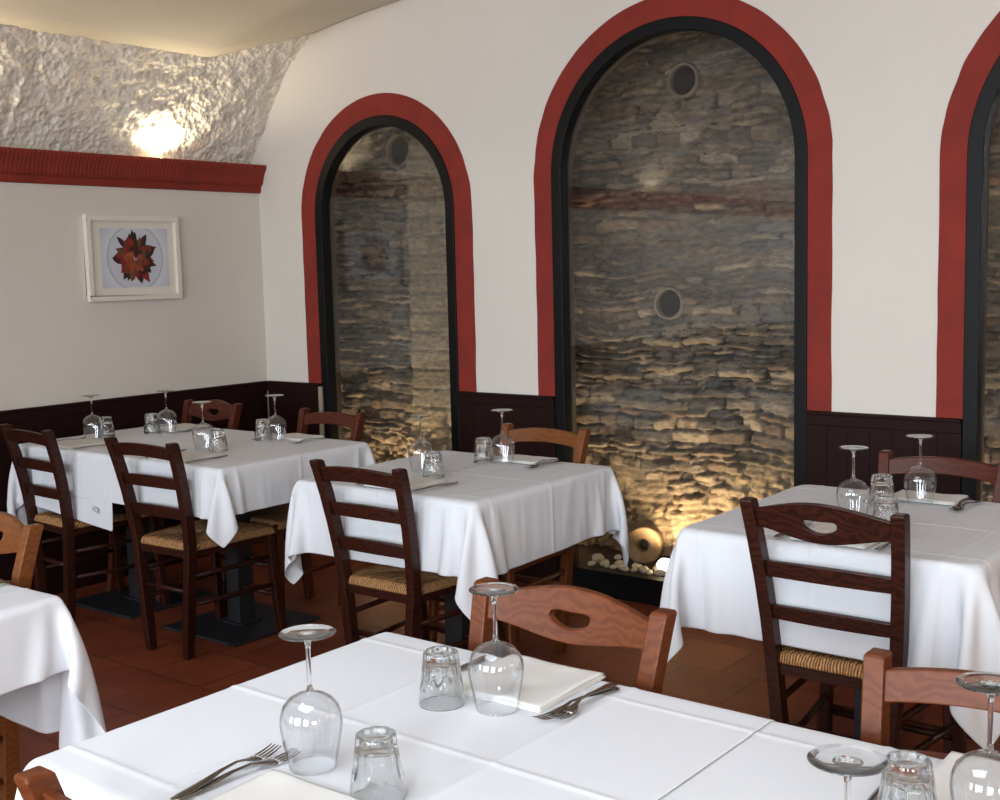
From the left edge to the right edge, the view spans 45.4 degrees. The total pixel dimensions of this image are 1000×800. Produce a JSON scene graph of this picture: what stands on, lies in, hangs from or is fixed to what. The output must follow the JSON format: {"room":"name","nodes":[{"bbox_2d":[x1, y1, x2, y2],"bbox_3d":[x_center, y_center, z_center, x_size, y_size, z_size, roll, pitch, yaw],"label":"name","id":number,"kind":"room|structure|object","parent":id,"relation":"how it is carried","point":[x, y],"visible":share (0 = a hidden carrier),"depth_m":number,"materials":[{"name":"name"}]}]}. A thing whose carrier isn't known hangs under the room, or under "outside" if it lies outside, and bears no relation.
{"room":"restaurant","nodes":[
{"label":"restaurant","id":0,"kind":"room"},
{"bbox_2d":[0,182,268,417],"bbox_3d":[-3.747,0.153,3.749,0.250,2.030,7.650,3,8,38],"label":"wall","id":1,"kind":"structure","parent":0,"point":[58,346],"depth_m":5.91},
{"bbox_2d":[82,214,182,301],"bbox_3d":[-1.818,-0.706,5.944,0.030,0.420,0.545,3,8,38],"label":"picture","id":2,"kind":"object","parent":1,"relation":"attached to","point":[127,257],"visible":1,"depth_m":5.93,"materials":[{"name":"beige"}]},
{"bbox_2d":[99,228,169,287],"bbox_3d":[-1.814,-0.707,5.949,0.001,0.290,0.390,3,8,38],"label":"print","id":3,"kind":"object","parent":2,"relation":"attached to","point":[128,257],"depth_m":5.94},
{"bbox_2d":[0,146,266,193],"bbox_3d":[-3.678,-0.825,3.571,0.165,0.152,7.650,3,8,38],"label":"trim","id":4,"kind":"structure","parent":1,"relation":"attached to","point":[17,165],"depth_m":5.84,"materials":[{"name":"red paint"}]},
{"bbox_2d":[0,381,267,594],"bbox_3d":[-3.627,0.723,3.715,0.034,0.900,7.630,3,8,38],"label":"wainscoting","id":5,"kind":"structure","parent":1,"relation":"attached to","point":[128,412],"depth_m":5.84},
{"bbox_2d":[0,24,311,163],"bbox_3d":[-3.412,-1.226,3.330,0.871,0.916,7.680,3,8,38],"label":"vault","id":6,"kind":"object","parent":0,"point":[58,92],"visible":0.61,"depth_m":5.79,"materials":[{"name":"beige paint"}]},
{"bbox_2d":[0,0,399,56],"bbox_3d":[-0.374,-1.344,0.854,7.962,0.335,7.750,3,8,38],"label":"ceiling","id":7,"kind":"structure","parent":0,"point":[205,28],"depth_m":5.48,"materials":[{"name":"paint"}]},
{"bbox_2d":[19,541,999,771],"bbox_3d":[-0.164,1.368,1.707,8.620,0.120,9.000,3,8,38],"label":"floor","id":8,"kind":"structure","parent":0,"point":[134,683],"depth_m":4.58,"materials":[{"name":"tile"}]},
{"bbox_2d":[0,511,43,799],"bbox_3d":[-1.472,0.759,2.996,0.414,0.876,0.559,3,8,38],"label":"dining chair","id":9,"kind":"object","parent":8,"relation":"on","point":[19,538],"visible":0.65,"depth_m":3.04,"materials":[{"name":"brown wood"}]},
{"bbox_2d":[14,765,71,799],"bbox_3d":[-0.274,0.882,1.635,0.414,0.868,0.554,3,8,38],"label":"dining chair","id":10,"kind":"object","parent":8,"relation":"on","point":[38,782],"visible":1,"depth_m":1.49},
{"bbox_2d":[0,424,170,621],"bbox_3d":[-1.834,0.522,5.304,0.414,0.868,0.554,4,8,42],"label":"dining chair","id":11,"kind":"object","parent":8,"relation":"on","point":[64,523],"visible":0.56,"depth_m":5.18,"materials":[{"name":"brown wood"}]},
{"bbox_2d":[76,521,212,618],"bbox_3d":[-1.671,0.553,5.516,0.573,0.753,0.775,3,8,38],"label":"dining table","id":12,"kind":"object","parent":8,"relation":"on","point":[126,604],"visible":0.32,"depth_m":5.51,"materials":[{"name":"black metal"}]},
{"bbox_2d":[7,424,206,530],"bbox_3d":[-1.656,0.416,5.459,0.875,0.493,0.921,4,8,42],"label":"tablecloth","id":13,"kind":"object","parent":12,"relation":"on","point":[97,512],"visible":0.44,"depth_m":5.18,"materials":[{"name":"white fabric"}]},
{"bbox_2d":[57,439,104,448],"bbox_3d":[-1.850,0.191,5.243,0.205,0.010,0.205,4,8,39],"label":"napkin","id":14,"kind":"object","parent":13,"relation":"on","point":[72,444],"visible":0.93,"depth_m":5.22,"materials":[{"name":"white"}]},
{"bbox_2d":[82,394,103,438],"bbox_3d":[-1.836,0.079,5.384,0.092,0.202,0.092,3,8,38],"label":"wine glass","id":15,"kind":"object","parent":13,"relation":"on","point":[90,396],"visible":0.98,"depth_m":5.38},
{"bbox_2d":[98,416,114,437],"bbox_3d":[-1.807,0.123,5.482,0.078,0.090,0.078,3,8,38],"label":"tumbler","id":16,"kind":"object","parent":13,"relation":"on","point":[108,430],"visible":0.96,"depth_m":5.46,"materials":[{"name":"clear glass"}]},
{"bbox_2d":[144,413,160,433],"bbox_3d":[-1.622,0.109,5.572,0.078,0.090,0.078,1,7,20],"label":"tumbler","id":17,"kind":"object","parent":13,"relation":"on","point":[151,420],"visible":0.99,"depth_m":5.54,"materials":[{"name":"clear glass"}]},
{"bbox_2d":[156,390,176,434],"bbox_3d":[-1.540,0.057,5.519,0.092,0.202,0.092,-1,6,8],"label":"wine glass","id":18,"kind":"object","parent":13,"relation":"on","point":[164,391],"visible":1,"depth_m":5.51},
{"bbox_2d":[160,423,210,431],"bbox_3d":[-1.529,0.131,5.718,0.205,0.010,0.205,4,8,39],"label":"napkin","id":19,"kind":"object","parent":13,"relation":"on","point":[184,426],"visible":0.87,"depth_m":5.69,"materials":[{"name":"white"}]},
{"bbox_2d":[106,399,242,601],"bbox_3d":[-1.563,0.461,5.766,0.414,0.876,0.559,3,8,38],"label":"dining chair","id":20,"kind":"object","parent":8,"relation":"on","point":[226,410],"visible":0.23,"depth_m":5.83,"materials":[{"name":"brown wood"}]},
{"bbox_2d":[104,436,286,659],"bbox_3d":[-1.219,0.558,4.828,0.414,0.868,0.554,3,8,36],"label":"dining chair","id":21,"kind":"object","parent":8,"relation":"on","point":[187,541],"visible":0.83,"depth_m":4.72,"materials":[{"name":"brown wood"}]},
{"bbox_2d":[163,511,319,646],"bbox_3d":[-1.115,0.586,5.086,0.786,0.753,0.775,3,8,38],"label":"dining table","id":22,"kind":"object","parent":8,"relation":"on","point":[246,621],"visible":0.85,"depth_m":5.07,"materials":[{"name":"black metal"}]},
{"bbox_2d":[64,428,375,547],"bbox_3d":[-1.179,0.341,5.104,1.085,0.298,0.933,3,8,38],"label":"tablecloth","id":23,"kind":"object","parent":22,"relation":"on","point":[254,475],"visible":0.71,"depth_m":4.75,"materials":[{"name":"white fabric"}]},
{"bbox_2d":[148,451,221,461],"bbox_3d":[-1.263,0.224,4.794,0.205,0.011,0.205,3,8,38],"label":"napkin","id":24,"kind":"object","parent":23,"relation":"on","point":[186,455],"visible":0.59,"depth_m":4.78,"materials":[{"name":"white"}]},
{"bbox_2d":[192,401,213,448],"bbox_3d":[-1.236,0.108,4.976,0.092,0.202,0.092,-2,6,-7],"label":"wine glass","id":25,"kind":"object","parent":23,"relation":"on","point":[201,403],"visible":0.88,"depth_m":4.97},
{"bbox_2d":[185,455,227,462],"bbox_3d":[-1.152,0.232,4.715,0.020,0.007,0.220,3,7,34],"label":"knife","id":26,"kind":"object","parent":23,"relation":"on","point":[224,455],"visible":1,"depth_m":4.71,"materials":[{"name":"silver metal"}]},
{"bbox_2d":[209,428,227,451],"bbox_3d":[-1.165,0.166,4.940,0.078,0.090,0.078,-2,6,-4],"label":"tumbler","id":27,"kind":"object","parent":23,"relation":"on","point":[218,442],"visible":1,"depth_m":4.91,"materials":[{"name":"clear glass"}]},
{"bbox_2d":[254,419,271,440],"bbox_3d":[-1.040,0.130,5.246,0.078,0.090,0.078,-1,6,6],"label":"tumbler","id":28,"kind":"object","parent":23,"relation":"on","point":[261,434],"visible":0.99,"depth_m":5.22,"materials":[{"name":"clear glass"}]},
{"bbox_2d":[265,394,286,441],"bbox_3d":[-0.973,0.079,5.181,0.092,0.202,0.092,-3,6,-16],"label":"wine glass","id":29,"kind":"object","parent":23,"relation":"on","point":[274,396],"visible":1,"depth_m":5.17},
{"bbox_2d":[272,433,324,440],"bbox_3d":[-0.893,0.162,5.282,0.205,0.011,0.135,3,8,38],"label":"napkin","id":30,"kind":"object","parent":23,"relation":"on","point":[291,436],"visible":0.94,"depth_m":5.26,"materials":[{"name":"white"}]},
{"bbox_2d":[221,408,365,632],"bbox_3d":[-0.910,0.503,5.263,0.414,0.868,0.554,4,8,40],"label":"dining chair","id":31,"kind":"object","parent":8,"relation":"on","point":[276,517],"visible":0.25,"depth_m":5.27,"materials":[{"name":"brown wood"}]},
{"bbox_2d":[309,459,506,657],"bbox_3d":[-0.299,0.613,4.115,0.414,0.868,0.554,3,8,38],"label":"dining chair","id":32,"kind":"object","parent":8,"relation":"on","point":[411,586],"visible":0.75,"depth_m":3.97,"materials":[{"name":"brown wood"}]},
{"bbox_2d":[444,592,495,656],"bbox_3d":[-0.148,0.643,4.336,0.790,0.753,0.775,3,8,38],"label":"dining table","id":33,"kind":"object","parent":8,"relation":"on","point":[456,627],"visible":0.18,"depth_m":4.32,"materials":[{"name":"black metal"}]},
{"bbox_2d":[285,450,628,619],"bbox_3d":[-0.153,0.454,4.319,0.965,0.396,0.951,3,8,38],"label":"tablecloth","id":34,"kind":"object","parent":33,"relation":"on","point":[499,517],"visible":0.81,"depth_m":4.04,"materials":[{"name":"white fabric"}]},
{"bbox_2d":[363,476,446,490],"bbox_3d":[-0.323,0.280,4.066,0.205,0.010,0.205,3,8,36],"label":"napkin","id":35,"kind":"object","parent":34,"relation":"on","point":[416,482],"visible":0.4,"depth_m":4.05,"materials":[{"name":"white"}]},
{"bbox_2d":[408,414,432,469],"bbox_3d":[-0.286,0.157,4.309,0.092,0.202,0.092,-2,6,-10],"label":"wine glass","id":36,"kind":"object","parent":34,"relation":"on","point":[420,416],"visible":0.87,"depth_m":4.30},
{"bbox_2d":[423,450,444,478],"bbox_3d":[-0.233,0.225,4.186,0.078,0.090,0.078,2,7,27],"label":"tumbler","id":37,"kind":"object","parent":34,"relation":"on","point":[433,467],"visible":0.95,"depth_m":4.16,"materials":[{"name":"clear glass"}]},
{"bbox_2d":[413,481,457,490],"bbox_3d":[-0.209,0.287,3.991,0.020,0.007,0.220,4,8,41],"label":"knife","id":38,"kind":"object","parent":34,"relation":"on","point":[456,481],"visible":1,"depth_m":3.99,"materials":[{"name":"silver metal"}]},
{"bbox_2d":[474,437,493,462],"bbox_3d":[-0.062,0.187,4.494,0.078,0.090,0.078,2,7,32],"label":"tumbler","id":39,"kind":"object","parent":34,"relation":"on","point":[482,451],"visible":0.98,"depth_m":4.47,"materials":[{"name":"clear glass"}]},
{"bbox_2d":[490,409,514,462],"bbox_3d":[0.009,0.137,4.426,0.092,0.202,0.092,0,6,11],"label":"wine glass","id":40,"kind":"object","parent":34,"relation":"on","point":[501,411],"visible":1,"depth_m":4.42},
{"bbox_2d":[490,433,514,462],"bbox_3d":[0.010,0.179,4.431,0.092,0.117,0.092,0,6,11],"label":"bowl","id":41,"kind":"object","parent":40,"relation":"attached to","point":[500,433],"depth_m":4.43,"materials":[{"name":"clear glass"}]},
{"bbox_2d":[494,454,556,464],"bbox_3d":[0.099,0.223,4.501,0.205,0.010,0.135,3,8,37],"label":"napkin","id":42,"kind":"object","parent":34,"relation":"on","point":[524,459],"visible":0.98,"depth_m":4.48,"materials":[{"name":"white"}]},
{"bbox_2d":[526,459,557,465],"bbox_3d":[0.156,0.227,4.391,0.026,0.012,0.203,3,7,33],"label":"fork","id":43,"kind":"object","parent":34,"relation":"on","point":[536,463],"visible":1,"depth_m":4.36,"materials":[{"name":"silver metal"}]},
{"bbox_2d":[525,461,562,467],"bbox_3d":[0.161,0.233,4.369,0.026,0.012,0.203,5,9,44],"label":"fork","id":44,"kind":"object","parent":34,"relation":"on","point":[555,461],"visible":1,"depth_m":4.35,"materials":[{"name":"silver metal"}]},
{"bbox_2d":[428,423,590,655],"bbox_3d":[0.034,0.559,4.532,0.414,0.868,0.554,3,8,38],"label":"dining chair","id":45,"kind":"object","parent":8,"relation":"on","point":[580,441],"visible":0.16,"depth_m":4.57,"materials":[{"name":"brown wood"}]},
{"bbox_2d":[468,577,676,693],"bbox_3d":[-0.008,0.820,2.145,0.456,0.867,0.559,3,8,38],"label":"dining chair","id":46,"kind":"object","parent":8,"relation":"on","point":[613,623],"visible":0.44,"depth_m":2.28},
{"bbox_2d":[739,497,966,753],"bbox_3d":[0.948,0.671,3.162,0.431,0.898,0.559,3,8,38],"label":"dining chair","id":47,"kind":"object","parent":8,"relation":"on","point":[853,527],"visible":0.61,"depth_m":3.00,"materials":[{"name":"brown wood"}]},
{"bbox_2d":[834,689,910,749],"bbox_3d":[1.065,0.714,3.406,0.780,0.753,0.780,3,8,38],"label":"dining table","id":48,"kind":"object","parent":8,"relation":"on","point":[857,693],"visible":0.14,"depth_m":3.41,"materials":[{"name":"black metal"}]},
{"bbox_2d":[660,485,999,748],"bbox_3d":[1.060,0.545,3.386,0.968,0.436,0.965,3,8,38],"label":"tablecloth","id":49,"kind":"object","parent":48,"relation":"on","point":[954,623],"visible":0.59,"depth_m":3.06,"materials":[{"name":"white fabric"}]},
{"bbox_2d":[773,521,813,536],"bbox_3d":[0.787,0.343,3.208,0.026,0.012,0.203,4,8,40],"label":"fork","id":50,"kind":"object","parent":49,"relation":"on","point":[778,534],"visible":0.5,"depth_m":3.15,"materials":[{"name":"silver metal"}]},
{"bbox_2d":[789,522,877,548],"bbox_3d":[0.896,0.352,3.128,0.205,0.011,0.205,4,8,39],"label":"napkin","id":51,"kind":"object","parent":49,"relation":"on","point":[823,527],"visible":0.15,"depth_m":3.17,"materials":[{"name":"white"}]},
{"bbox_2d":[836,445,870,511],"bbox_3d":[0.984,0.232,3.331,0.092,0.202,0.092,-3,7,-18],"label":"wine glass","id":52,"kind":"object","parent":49,"relation":"on","point":[853,448],"visible":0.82,"depth_m":3.32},
{"bbox_2d":[836,478,870,511],"bbox_3d":[0.985,0.274,3.335,0.092,0.117,0.092,-3,7,-18],"label":"bowl","id":53,"kind":"object","parent":52,"relation":"attached to","point":[850,478],"depth_m":3.33,"materials":[{"name":"clear glass"}]},
{"bbox_2d":[868,474,894,506],"bbox_3d":[1.120,0.265,3.509,0.078,0.090,0.078,-3,6,-17],"label":"tumbler","id":54,"kind":"object","parent":49,"relation":"on","point":[880,483],"visible":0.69,"depth_m":3.49,"materials":[{"name":"clear glass"}]},
{"bbox_2d":[875,542,890,549],"bbox_3d":[1.004,0.360,3.045,0.020,0.007,0.220,4,8,39],"label":"knife","id":55,"kind":"object","parent":49,"relation":"on","point":[881,547],"visible":0.36,"depth_m":2.98,"materials":[{"name":"silver metal"}]},
{"bbox_2d":[872,493,898,520],"bbox_3d":[1.040,0.299,3.219,0.078,0.090,0.078,-1,6,3],"label":"tumbler","id":56,"kind":"object","parent":49,"relation":"on","point":[885,504],"visible":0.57,"depth_m":3.19,"materials":[{"name":"clear glass"}]},
{"bbox_2d":[904,434,936,503],"bbox_3d":[1.235,0.206,3.514,0.092,0.202,0.092,-1,6,0],"label":"wine glass","id":57,"kind":"object","parent":49,"relation":"on","point":[920,437],"visible":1,"depth_m":3.51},
{"bbox_2d":[904,465,936,503],"bbox_3d":[1.236,0.248,3.518,0.092,0.117,0.092,-1,6,0],"label":"bowl","id":58,"kind":"object","parent":57,"relation":"attached to","point":[917,465],"depth_m":3.52,"materials":[{"name":"clear glass"}]},
{"bbox_2d":[895,490,967,505],"bbox_3d":[1.286,0.291,3.594,0.205,0.011,0.135,3,8,37],"label":"napkin","id":59,"kind":"object","parent":49,"relation":"on","point":[914,496],"visible":0.92,"depth_m":3.57,"materials":[{"name":"white"}]},
{"bbox_2d":[950,498,970,508],"bbox_3d":[1.338,0.297,3.469,0.026,0.012,0.203,3,7,33],"label":"fork","id":60,"kind":"object","parent":49,"relation":"on","point":[958,505],"visible":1,"depth_m":3.43,"materials":[{"name":"silver metal"}]},
{"bbox_2d":[948,501,982,510],"bbox_3d":[1.348,0.303,3.455,0.026,0.012,0.203,5,9,44],"label":"fork","id":61,"kind":"object","parent":49,"relation":"on","point":[962,505],"visible":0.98,"depth_m":3.43,"materials":[{"name":"silver metal"}]},
{"bbox_2d":[816,450,999,753],"bbox_3d":[1.254,0.629,3.611,0.414,0.868,0.554,3,8,38],"label":"dining chair","id":62,"kind":"object","parent":8,"relation":"on","point":[960,467],"visible":0.12,"depth_m":3.74,"materials":[{"name":"brown wood"}]},
{"bbox_2d":[860,647,999,759],"bbox_3d":[0.618,0.864,1.657,0.431,0.855,0.554,3,8,38],"label":"dining chair","id":63,"kind":"object","parent":8,"relation":"on","point":[883,684],"visible":0.48,"depth_m":1.89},
{"bbox_3d":[0.494,0.946,1.403,0.788,0.753,0.765,3,8,38],"label":"dining table","id":64,"kind":"object","parent":8,"relation":"on","visible":0},
{"bbox_2d":[658,721,941,799],"bbox_3d":[0.485,0.829,1.400,1.004,0.542,0.955,3,8,38],"label":"tablecloth","id":65,"kind":"object","parent":64,"relation":"on","point":[771,763],"visible":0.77,"depth_m":1.69,"materials":[{"name":"white fabric"}]},
{"bbox_2d":[807,744,889,799],"bbox_3d":[0.364,0.473,1.252,0.092,0.202,0.092,-6,8,-36],"label":"wine glass","id":66,"kind":"object","parent":65,"relation":"on","point":[848,761],"visible":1,"depth_m":1.24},
{"bbox_2d":[868,752,921,799],"bbox_3d":[0.541,0.523,1.647,0.020,0.007,0.220,3,8,36],"label":"knife","id":67,"kind":"object","parent":65,"relation":"on","point":[874,796],"visible":0.12,"depth_m":1.60,"materials":[{"name":"silver metal"}]},
{"bbox_2d":[877,750,936,799],"bbox_3d":[0.516,0.497,1.513,0.078,0.090,0.078,-3,6,-16],"label":"tumbler","id":68,"kind":"object","parent":65,"relation":"on","point":[909,775],"visible":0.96,"depth_m":1.49,"materials":[{"name":"clear glass"}]},
{"bbox_2d":[933,751,999,799],"bbox_3d":[0.670,0.524,1.591,0.205,0.011,0.205,3,8,38],"label":"napkin","id":69,"kind":"object","parent":65,"relation":"on","point":[973,777],"visible":0.81,"depth_m":1.64,"materials":[{"name":"white"}]},
{"bbox_2d":[949,671,999,799],"bbox_3d":[0.600,0.444,1.466,0.092,0.202,0.092,-5,7,-32],"label":"wine glass","id":70,"kind":"object","parent":65,"relation":"on","point":[988,683],"visible":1,"depth_m":1.46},
{"bbox_2d":[949,749,999,799],"bbox_3d":[0.601,0.486,1.470,0.092,0.117,0.092,-5,7,-32],"label":"bowl","id":71,"kind":"object","parent":70,"relation":"attached to","point":[987,750],"depth_m":1.48,"materials":[{"name":"clear glass"}]},
{"bbox_3d":[-0.147,0.908,1.900,0.788,0.753,0.765,3,8,38],"label":"dining table","id":72,"kind":"object","parent":8,"relation":"on","visible":0},
{"bbox_2d":[15,632,775,799],"bbox_3d":[-0.162,0.759,1.895,0.928,0.486,0.936,3,8,38],"label":"tablecloth","id":73,"kind":"object","parent":72,"relation":"on","point":[627,743],"visible":0.78,"depth_m":1.84,"materials":[{"name":"white fabric"}]},
{"bbox_2d":[170,743,281,799],"bbox_3d":[-0.391,0.530,1.716,0.026,0.012,0.203,3,7,33],"label":"fork","id":74,"kind":"object","parent":73,"relation":"on","point":[188,791],"visible":1,"depth_m":1.69,"materials":[{"name":"silver metal"}]},
{"bbox_2d":[182,748,300,799],"bbox_3d":[-0.374,0.534,1.718,0.026,0.012,0.203,5,9,44],"label":"fork","id":75,"kind":"object","parent":73,"relation":"on","point":[270,761],"visible":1,"depth_m":1.73,"materials":[{"name":"silver metal"}]},
{"bbox_2d":[208,769,356,799],"bbox_3d":[-0.305,0.549,1.585,0.205,0.011,0.205,3,8,36],"label":"napkin","id":76,"kind":"object","parent":73,"relation":"on","point":[273,784],"visible":1,"depth_m":1.65,"materials":[{"name":"white"}]},
{"bbox_2d":[278,624,342,775],"bbox_3d":[-0.276,0.436,1.740,0.092,0.202,0.092,-2,6,-2],"label":"wine glass","id":77,"kind":"object","parent":73,"relation":"on","point":[306,633],"visible":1,"depth_m":1.73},
{"bbox_2d":[279,689,342,775],"bbox_3d":[-0.275,0.478,1.744,0.092,0.117,0.092,-2,6,-2],"label":"bowl","id":78,"kind":"object","parent":77,"relation":"attached to","point":[300,692],"depth_m":1.74,"materials":[{"name":"clear glass"}]},
{"bbox_2d":[350,726,405,799],"bbox_3d":[-0.169,0.500,1.638,0.078,0.090,0.078,0,6,10],"label":"tumbler","id":79,"kind":"object","parent":73,"relation":"on","point":[377,773],"visible":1,"depth_m":1.61,"materials":[{"name":"clear glass"}]},
{"bbox_2d":[419,645,464,711],"bbox_3d":[-0.098,0.460,1.988,0.078,0.090,0.078,2,7,30],"label":"tumbler","id":80,"kind":"object","parent":73,"relation":"on","point":[441,689],"visible":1,"depth_m":1.96,"materials":[{"name":"clear glass"}]},
{"bbox_2d":[461,652,495,669],"bbox_3d":[-0.078,0.484,2.145,0.020,0.007,0.220,3,8,36],"label":"knife","id":81,"kind":"object","parent":73,"relation":"on","point":[491,654],"visible":0.39,"depth_m":2.19,"materials":[{"name":"silver metal"}]},
{"bbox_2d":[468,582,523,716],"bbox_3d":[-0.007,0.406,1.950,0.092,0.202,0.092,1,7,21],"label":"wine glass","id":82,"kind":"object","parent":73,"relation":"on","point":[492,589],"visible":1,"depth_m":1.94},
{"bbox_2d":[468,640,523,716],"bbox_3d":[-0.006,0.448,1.955,0.092,0.117,0.092,1,7,21],"label":"bowl","id":83,"kind":"object","parent":82,"relation":"attached to","point":[491,640],"depth_m":1.95,"materials":[{"name":"clear glass"}]},
{"bbox_2d":[462,654,605,712],"bbox_3d":[0.043,0.487,2.077,0.205,0.011,0.205,3,8,37],"label":"napkin","id":84,"kind":"object","parent":73,"relation":"on","point":[546,684],"visible":0.98,"depth_m":2.06,"materials":[{"name":"white"}]},
{"bbox_2d":[532,687,619,719],"bbox_3d":[0.129,0.495,1.964,0.026,0.012,0.203,5,9,44],"label":"fork","id":85,"kind":"object","parent":73,"relation":"on","point":[557,710],"visible":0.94,"depth_m":1.94,"materials":[{"name":"silver metal"}]},
{"bbox_2d":[549,682,617,719],"bbox_3d":[0.141,0.490,1.964,0.026,0.012,0.203,3,7,33],"label":"fork","id":86,"kind":"object","parent":73,"relation":"on","point":[572,709],"visible":1,"depth_m":1.94,"materials":[{"name":"silver metal"}]},
{"bbox_3d":[-1.565,0.853,2.730,0.788,0.753,0.768,3,8,38],"label":"dining table","id":87,"kind":"object","parent":8,"relation":"on","visible":0},
{"bbox_2d":[0,583,106,748],"bbox_3d":[-1.567,0.709,2.726,0.972,0.490,0.959,3,8,38],"label":"tablecloth","id":88,"kind":"object","parent":87,"relation":"on","point":[48,685],"visible":0.94,"depth_m":2.74,"materials":[{"name":"white fabric"}]},
{"bbox_2d":[579,544,669,576],"bbox_3d":[0.893,0.767,5.461,6.200,0.051,0.500,3,8,38],"label":"niche","id":89,"kind":"object","parent":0,"point":[585,552],"visible":0.04,"depth_m":5.73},
{"bbox_2d":[592,553,604,562],"bbox_3d":[0.462,0.740,5.604,0.063,0.048,0.075,-1,6,5],"label":"pebble","id":90,"kind":"object","parent":89,"relation":"on","point":[597,557],"visible":0.87,"depth_m":5.58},
{"bbox_2d":[600,559,609,565],"bbox_3d":[0.485,0.753,5.538,0.048,0.032,0.040,-1,6,5],"label":"pebble","id":91,"kind":"object","parent":89,"relation":"on","point":[603,562],"visible":0.99,"depth_m":5.52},
{"bbox_2d":[614,554,621,559],"bbox_3d":[0.557,0.741,5.645,0.041,0.026,0.034,-1,6,8],"label":"pebble","id":92,"kind":"object","parent":89,"relation":"on","point":[618,556],"visible":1,"depth_m":5.63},
{"bbox_2d":[632,563,641,569],"bbox_3d":[0.625,0.758,5.441,0.051,0.035,0.046,-1,6,8],"label":"pebble","id":93,"kind":"object","parent":89,"relation":"on","point":[636,565],"visible":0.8,"depth_m":5.42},
{"bbox_2d":[639,566,648,573],"bbox_3d":[0.650,0.763,5.383,0.048,0.037,0.057,-2,6,-9],"label":"pebble","id":94,"kind":"object","parent":89,"relation":"on","point":[642,569],"visible":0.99,"depth_m":5.36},
{"bbox_2d":[628,524,664,563],"bbox_3d":[0.690,0.683,5.671,0.181,0.202,0.214,0,6,16],"label":"vase","id":95,"kind":"object","parent":89,"relation":"on","point":[650,533],"visible":0.87,"depth_m":5.58,"materials":[{"name":"ceramic"}]},
{"bbox_2d":[654,569,665,575],"bbox_3d":[0.715,0.770,5.327,0.051,0.032,0.045,-3,6,-12],"label":"pebble","id":96,"kind":"object","parent":89,"relation":"on","point":[660,572],"visible":0.96,"depth_m":5.31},
{"bbox_2d":[657,558,668,576],"bbox_3d":[0.740,0.753,5.369,0.072,0.087,0.072,3,8,38],"label":"spotlight","id":97,"kind":"object","parent":89,"relation":"on","point":[662,563],"visible":0.57,"depth_m":5.34,"materials":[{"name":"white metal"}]},
{"bbox_2d":[251,0,999,422],"bbox_3d":[1.895,-0.546,4.177,8.570,3.050,0.080,3,8,38],"label":"wall","id":98,"kind":"structure","parent":0,"point":[887,72],"depth_m":5.32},
{"bbox_2d":[267,381,321,540],"bbox_3d":[-1.116,0.350,6.578,0.421,0.900,0.037,3,8,38],"label":"trim","id":99,"kind":"structure","parent":98,"relation":"attached to","point":[296,396],"depth_m":6.56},
{"bbox_2d":[318,386,324,436],"bbox_3d":[-0.956,0.119,6.414,0.023,0.385,0.016,3,8,38],"label":"trim","id":100,"kind":"structure","parent":98,"relation":"attached to","point":[320,388],"depth_m":6.40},
{"bbox_2d":[315,115,459,451],"bbox_3d":[-0.557,-0.300,6.122,0.954,2.262,0.099,3,8,38],"label":"window","id":101,"kind":"structure","parent":98,"relation":"in","point":[331,170],"depth_m":6.25,"materials":[{"name":"black metal"}]},
{"bbox_2d":[301,93,476,391],"bbox_3d":[-0.591,-0.797,6.039,1.173,1.470,0.006,3,8,38],"label":"trim","id":102,"kind":"structure","parent":98,"relation":"attached to","point":[407,108],"depth_m":5.81,"materials":[{"name":"red paint"}]},
{"bbox_2d":[456,391,558,584],"bbox_3d":[0.032,0.418,5.688,0.572,0.900,0.037,3,8,38],"label":"wainscoting","id":103,"kind":"structure","parent":98,"relation":"attached to","point":[476,417],"depth_m":5.64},
{"bbox_2d":[551,16,807,606],"bbox_3d":[0.751,-0.339,5.094,1.214,2.497,0.099,3,8,38],"label":"window","id":104,"kind":"structure","parent":98,"relation":"in","point":[617,584],"depth_m":5.23,"materials":[{"name":"black metal"}]},
{"bbox_2d":[533,0,832,410],"bbox_3d":[0.716,-0.831,5.012,1.415,1.695,0.006,3,8,38],"label":"trim","id":105,"kind":"structure","parent":98,"relation":"attached to","point":[741,15],"depth_m":4.71,"materials":[{"name":"red paint"}]},
{"bbox_2d":[805,410,961,494],"bbox_3d":[1.456,0.502,4.585,0.597,0.900,0.037,3,8,38],"label":"trim","id":106,"kind":"structure","parent":98,"relation":"attached to","point":[827,464],"depth_m":4.57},
{"bbox_2d":[936,11,999,418],"bbox_3d":[2.150,-0.721,3.903,1.412,1.645,0.006,3,8,38],"label":"trim","id":107,"kind":"structure","parent":98,"relation":"attached to","point":[979,62],"depth_m":4.31,"materials":[{"name":"red paint"}]},
{"bbox_2d":[961,55,999,500],"bbox_3d":[2.184,-0.229,3.986,1.214,2.447,0.099,3,8,38],"label":"window","id":108,"kind":"structure","parent":98,"relation":"in","point":[985,111],"depth_m":4.29,"materials":[{"name":"black metal"}]},
{"bbox_2d":[334,32,999,555],"bbox_3d":[1.128,-0.687,5.652,6.200,3.150,0.861,3,8,38],"label":"stone wall","id":109,"kind":"structure","parent":0,"point":[691,415],"depth_m":5.69,"materials":[{"name":"stone"}]},
{"bbox_2d":[385,134,409,166],"bbox_3d":[-0.364,-1.407,6.833,0.182,0.182,0.656,3,8,38],"label":"drain pipe","id":110,"kind":"object","parent":109,"relation":"attached to","point":[397,146],"visible":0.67,"depth_m":6.65,"materials":[{"name":"grey"}]},
{"bbox_2d":[654,287,685,319],"bbox_3d":[0.991,-0.488,5.891,0.156,0.156,0.656,3,8,38],"label":"drain pipe","id":111,"kind":"object","parent":109,"relation":"attached to","point":[668,305],"visible":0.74,"depth_m":5.70,"materials":[{"name":"grey"}]},
{"bbox_2d":[667,62,701,99],"bbox_3d":[1.033,-1.498,5.728,0.160,0.160,0.656,3,8,38],"label":"drain pipe","id":112,"kind":"object","parent":109,"relation":"attached to","point":[683,78],"visible":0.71,"depth_m":5.54,"materials":[{"name":"grey"}]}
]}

